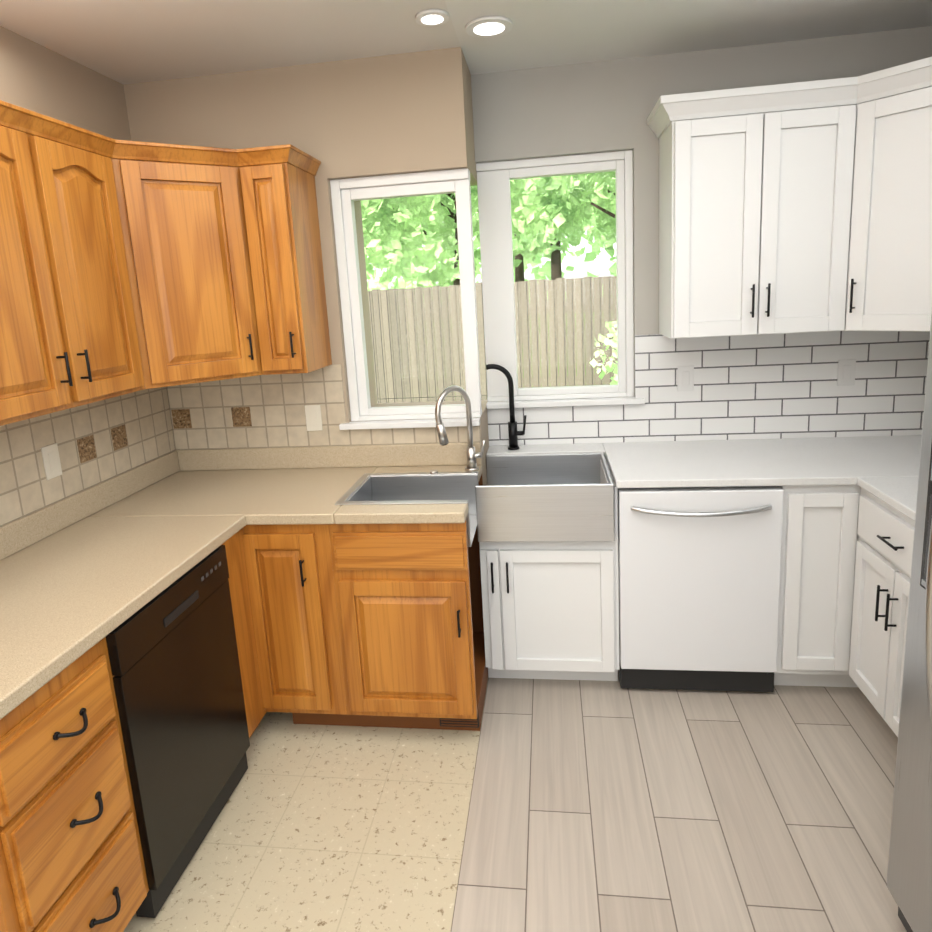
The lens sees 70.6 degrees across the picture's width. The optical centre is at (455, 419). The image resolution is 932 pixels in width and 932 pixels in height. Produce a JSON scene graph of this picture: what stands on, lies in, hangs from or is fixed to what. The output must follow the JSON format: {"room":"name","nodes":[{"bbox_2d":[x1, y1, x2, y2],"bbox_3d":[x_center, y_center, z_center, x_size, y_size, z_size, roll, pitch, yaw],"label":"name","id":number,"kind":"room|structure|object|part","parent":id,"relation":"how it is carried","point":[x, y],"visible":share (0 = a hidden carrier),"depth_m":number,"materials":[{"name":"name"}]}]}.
{"room":"kitchen","nodes":[
{"label":"kitchen","id":0,"kind":"room"},
{"bbox_2d":[123,681,487,931],"bbox_3d":[-0.951,1.633,0.744,1.590,0.060,5.021,-2,11,8],"label":"floor","id":1,"kind":"structure","parent":0,"point":[325,828],"depth_m":2.07,"materials":[{"name":"beige tile"}]},
{"bbox_2d":[0,625,159,931],"bbox_3d":[-1.176,1.011,1.575,0.643,0.872,0.396,-2,11,8],"label":"base cabinet","id":2,"kind":"object","parent":1,"relation":"on","point":[74,857],"depth_m":1.51,"materials":[{"name":"brown wood"}]},
{"bbox_2d":[0,513,247,712],"bbox_3d":[-1.153,0.489,1.852,0.641,0.040,1.185,-2,11,8],"label":"countertop","id":3,"kind":"structure","parent":2,"relation":"on","point":[62,592],"depth_m":1.88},
{"bbox_2d":[112,521,275,908],"bbox_3d":[-1.090,0.895,2.152,0.656,0.872,0.794,-2,11,8],"label":"base cabinet","id":4,"kind":"object","parent":1,"relation":"on","point":[176,627],"depth_m":2.01,"materials":[{"name":"brown"}]},
{"bbox_2d":[105,545,250,918],"bbox_3d":[-0.828,0.901,2.021,0.081,0.856,0.584,-2,11,8],"label":"dishwasher","id":5,"kind":"object","parent":4,"relation":"in","point":[173,664],"depth_m":1.92,"materials":[{"name":"black metal"}]},
{"bbox_2d":[92,465,482,524],"bbox_3d":[-0.636,0.300,2.683,1.438,0.040,0.643,-2,11,8],"label":"countertop","id":6,"kind":"structure","parent":4,"relation":"on","point":[333,496],"depth_m":2.62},
{"bbox_2d":[252,485,391,725],"bbox_3d":[-0.559,0.747,2.765,0.338,0.872,0.638,-2,11,8],"label":"base cabinet","id":7,"kind":"object","parent":1,"relation":"on","point":[322,584],"depth_m":2.43,"materials":[{"name":"brown wood"}]},
{"bbox_2d":[0,26,931,484],"bbox_3d":[0.095,0.248,0.578,3.790,2.600,5.520,-2,11,8],"label":"wall","id":8,"kind":"structure","parent":0,"point":[428,110],"depth_m":2.74,"materials":[{"name":"paint"}]},
{"bbox_2d":[0,100,163,425],"bbox_3d":[-1.307,-0.444,1.932,0.369,0.846,0.887,-2,11,8],"label":"upper cabinet","id":9,"kind":"object","parent":8,"relation":"attached to","point":[127,267],"depth_m":1.98,"materials":[{"name":"brown wood"}]},
{"bbox_2d":[0,386,179,525],"bbox_3d":[-1.458,0.182,1.937,0.030,0.364,2.268,-2,11,8],"label":"tile backsplash","id":10,"kind":"structure","parent":8,"relation":"attached to","point":[48,459],"depth_m":2.44,"materials":[{"name":"beige tile"}]},
{"bbox_2d":[40,443,62,480],"bbox_3d":[-1.409,0.147,2.300,0.009,0.116,0.072,-2,11,8],"label":"outlet","id":11,"kind":"object","parent":10,"relation":"attached to","point":[51,461],"depth_m":2.29,"materials":[{"name":"beige plastic"}]},
{"bbox_2d":[0,450,179,560],"bbox_3d":[-1.421,0.368,2.196,0.020,0.100,1.828,-2,11,8],"label":"backsplash","id":12,"kind":"structure","parent":8,"relation":"attached to","point":[16,535],"depth_m":2.42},
{"bbox_2d":[132,141,271,386],"bbox_3d":[-1.067,-0.583,2.584,0.666,0.846,0.608,-2,11,8],"label":"upper cabinet","id":13,"kind":"object","parent":8,"relation":"attached to","point":[196,201],"depth_m":2.42,"materials":[{"name":"brown wood"}]},
{"bbox_2d":[244,144,331,374],"bbox_3d":[-0.712,-0.616,2.649,0.247,0.846,0.373,-2,11,8],"label":"upper cabinet","id":14,"kind":"object","parent":8,"relation":"attached to","point":[281,178],"depth_m":2.54,"materials":[{"name":"brown wood"}]},
{"bbox_2d":[172,364,480,449],"bbox_3d":[-0.596,-0.058,2.929,1.408,0.364,0.017,-2,11,8],"label":"tile backsplash","id":15,"kind":"structure","parent":8,"relation":"attached to","point":[300,409],"depth_m":2.96,"materials":[{"name":"beige tile"}]},
{"bbox_2d":[304,404,322,430],"bbox_3d":[-0.633,-0.006,2.940,0.072,0.116,0.009,-2,11,8],"label":"outlet","id":16,"kind":"object","parent":15,"relation":"attached to","point":[313,413],"depth_m":2.94,"materials":[{"name":"beige plastic"}]},
{"bbox_2d":[176,441,483,468],"bbox_3d":[-0.588,0.170,2.971,1.418,0.100,0.020,-2,11,8],"label":"backsplash","id":17,"kind":"structure","parent":8,"relation":"attached to","point":[443,452],"depth_m":2.96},
{"bbox_2d":[330,168,481,420],"bbox_3d":[-0.203,-0.517,2.865,0.587,1.039,0.080,-2,11,8],"label":"window","id":18,"kind":"structure","parent":8,"relation":"in","point":[346,193],"depth_m":2.83,"materials":[{"name":"white"}]},
{"bbox_3d":[-0.192,-0.500,2.866,0.450,0.906,0.004,-2,11,8],"label":"glass","id":19,"kind":"part","parent":18,"relation":"part of","materials":[{"name":"clear glass"}]},
{"bbox_2d":[339,418,479,429],"bbox_3d":[-0.200,0.019,2.897,0.623,0.025,0.065,-2,11,8],"label":"window sill","id":20,"kind":"structure","parent":8,"relation":"attached to","point":[419,423],"depth_m":2.88,"materials":[{"name":"white"}]},
{"bbox_2d":[487,452,598,499],"bbox_3d":[0.414,0.264,3.043,0.534,0.213,0.012,-2,11,8],"label":"sink","id":21,"kind":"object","parent":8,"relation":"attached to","point":[512,475],"depth_m":3.02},
{"bbox_2d":[476,150,633,401],"bbox_3d":[0.478,-0.648,3.104,0.699,1.108,0.080,-2,11,8],"label":"window","id":22,"kind":"structure","parent":8,"relation":"in","point":[495,217],"depth_m":3.07,"materials":[{"name":"white"}]},
{"bbox_3d":[0.517,-0.637,3.101,0.482,0.985,0.004,-2,11,8],"label":"glass","id":23,"kind":"part","parent":22,"relation":"part of","materials":[{"name":"clear glass"}]},
{"bbox_2d":[486,397,644,408],"bbox_3d":[0.520,-0.079,3.138,0.740,0.025,0.065,-2,11,8],"label":"window sill","id":24,"kind":"structure","parent":8,"relation":"attached to","point":[567,402],"depth_m":3.11,"materials":[{"name":"white"}]},
{"bbox_2d":[599,452,614,487],"bbox_3d":[0.640,0.303,2.771,0.012,0.213,0.471,-2,11,8],"label":"sink","id":25,"kind":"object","parent":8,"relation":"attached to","point":[601,457],"depth_m":2.75,"materials":[{"name":"silver metal"}]},
{"bbox_2d":[487,331,929,445],"bbox_3d":[1.164,-0.149,3.027,2.048,0.504,0.017,-2,11,8],"label":"tile backsplash","id":26,"kind":"structure","parent":8,"relation":"attached to","point":[826,384],"depth_m":2.97,"materials":[{"name":"white tile"}]},
{"bbox_2d":[677,365,694,391],"bbox_3d":[1.062,-0.188,3.029,0.072,0.116,0.009,-2,11,8],"label":"outlet","id":27,"kind":"object","parent":26,"relation":"attached to","point":[685,373],"depth_m":3.03,"materials":[{"name":"white plastic"}]},
{"bbox_2d":[837,359,856,385],"bbox_3d":[1.745,-0.209,2.930,0.072,0.116,0.009,-2,11,8],"label":"outlet","id":28,"kind":"object","parent":26,"relation":"attached to","point":[846,368],"depth_m":2.93,"materials":[{"name":"white plastic"}]},
{"bbox_2d":[655,78,842,338],"bbox_3d":[1.240,-0.823,2.700,0.719,0.930,0.368,-2,11,8],"label":"upper cabinet","id":29,"kind":"object","parent":8,"relation":"attached to","point":[800,207],"depth_m":2.58,"materials":[{"name":"white paint"}]},
{"bbox_2d":[831,57,931,331],"bbox_3d":[1.776,-0.813,2.485,0.642,0.930,0.645,-2,11,8],"label":"upper cabinet","id":30,"kind":"object","parent":8,"relation":"attached to","point":[883,281],"depth_m":2.43,"materials":[{"name":"white paint"}]},
{"bbox_2d":[0,0,931,84],"bbox_3d":[0.018,-1.066,0.326,3.790,0.080,5.520,-2,11,8],"label":"ceiling","id":31,"kind":"structure","parent":0,"point":[123,42],"depth_m":2.41,"materials":[{"name":"paint"}]},
{"bbox_2d":[415,9,448,25],"bbox_3d":[-0.079,-1.386,2.272,0.116,0.013,0.116,-2,11,8],"label":"recessed light","id":32,"kind":"object","parent":31,"relation":"in","point":[433,17],"visible":0.96,"depth_m":2.25,"materials":[{"name":"white plastic"}]},
{"bbox_2d":[466,16,512,37],"bbox_3d":[0.123,-1.419,2.381,0.170,0.013,0.170,-2,11,8],"label":"recessed light","id":33,"kind":"object","parent":31,"relation":"in","point":[488,26],"visible":0.98,"depth_m":2.36,"materials":[{"name":"white plastic"}]},
{"bbox_2d":[451,670,906,931],"bbox_3d":[0.947,1.542,0.643,2.200,0.060,5.371,-2,11,8],"label":"floor","id":34,"kind":"structure","parent":0,"point":[604,806],"depth_m":2.09,"materials":[{"name":"tile"}]},
{"bbox_2d":[595,456,790,691],"bbox_3d":[0.980,0.629,2.886,0.638,0.882,0.642,-2,11,8],"label":"base cabinet","id":35,"kind":"object","parent":34,"relation":"on","point":[758,565],"depth_m":2.57,"materials":[{"name":"white paint"}]},
{"bbox_2d":[479,496,606,543],"bbox_3d":[0.382,0.425,2.831,0.522,0.020,0.471,-2,11,8],"label":"sink","id":36,"kind":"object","parent":35,"relation":"on","point":[502,520],"depth_m":2.58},
{"bbox_2d":[617,484,783,692],"bbox_3d":[0.955,0.686,2.590,0.599,0.852,0.130,-2,11,8],"label":"dishwasher","id":37,"kind":"object","parent":35,"relation":"in","point":[700,570],"depth_m":2.56,"materials":[{"name":"white metal"}]},
{"bbox_2d":[487,436,921,483],"bbox_3d":[1.137,0.174,2.773,2.048,0.030,0.643,-2,11,8],"label":"countertop","id":38,"kind":"structure","parent":35,"relation":"on","point":[825,460],"depth_m":2.71,"materials":[{"name":"white stone"}]},
{"bbox_2d":[485,364,526,450],"bbox_3d":[0.243,-0.060,3.089,0.181,0.412,0.068,-2,11,8],"label":"faucet","id":39,"kind":"object","parent":38,"relation":"on","point":[512,425],"depth_m":3.09,"materials":[{"name":"black metal"}]},
{"bbox_2d":[783,480,854,686],"bbox_3d":[1.424,0.615,2.824,0.260,0.882,0.638,-2,11,8],"label":"base cabinet","id":40,"kind":"object","parent":34,"relation":"on","point":[813,534],"depth_m":2.52,"materials":[{"name":"white paint"}]},
{"bbox_2d":[831,484,914,736],"bbox_3d":[1.755,0.724,2.158,0.683,0.882,0.650,-2,11,8],"label":"base cabinet","id":41,"kind":"object","parent":34,"relation":"on","point":[876,537],"depth_m":2.34,"materials":[{"name":"white paint"}]},
{"bbox_2d":[855,476,918,515],"bbox_3d":[1.728,0.304,1.920,0.644,0.030,0.905,-2,11,8],"label":"countertop","id":42,"kind":"structure","parent":41,"relation":"on","point":[901,491],"depth_m":2.26,"materials":[{"name":"white stone"}]},
{"bbox_2d":[887,312,931,931],"bbox_3d":[1.414,0.528,1.054,0.972,1.720,0.910,-2,11,8],"label":"fridge","id":43,"kind":"object","parent":34,"relation":"on","point":[909,878],"visible":1,"depth_m":1.52,"materials":[{"name":"grey metal"}]},
{"label":"outside","id":44,"kind":"structure","parent":0,"visible":0},
{"bbox_2d":[361,171,617,403],"bbox_3d":[3.713,-9.800,29.847,60.000,12.053,56.220,-2,11,8],"label":"garden","id":45,"kind":"object","parent":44,"point":[427,330],"depth_m":10.80,"materials":[{"name":"green plant"}]}
]}

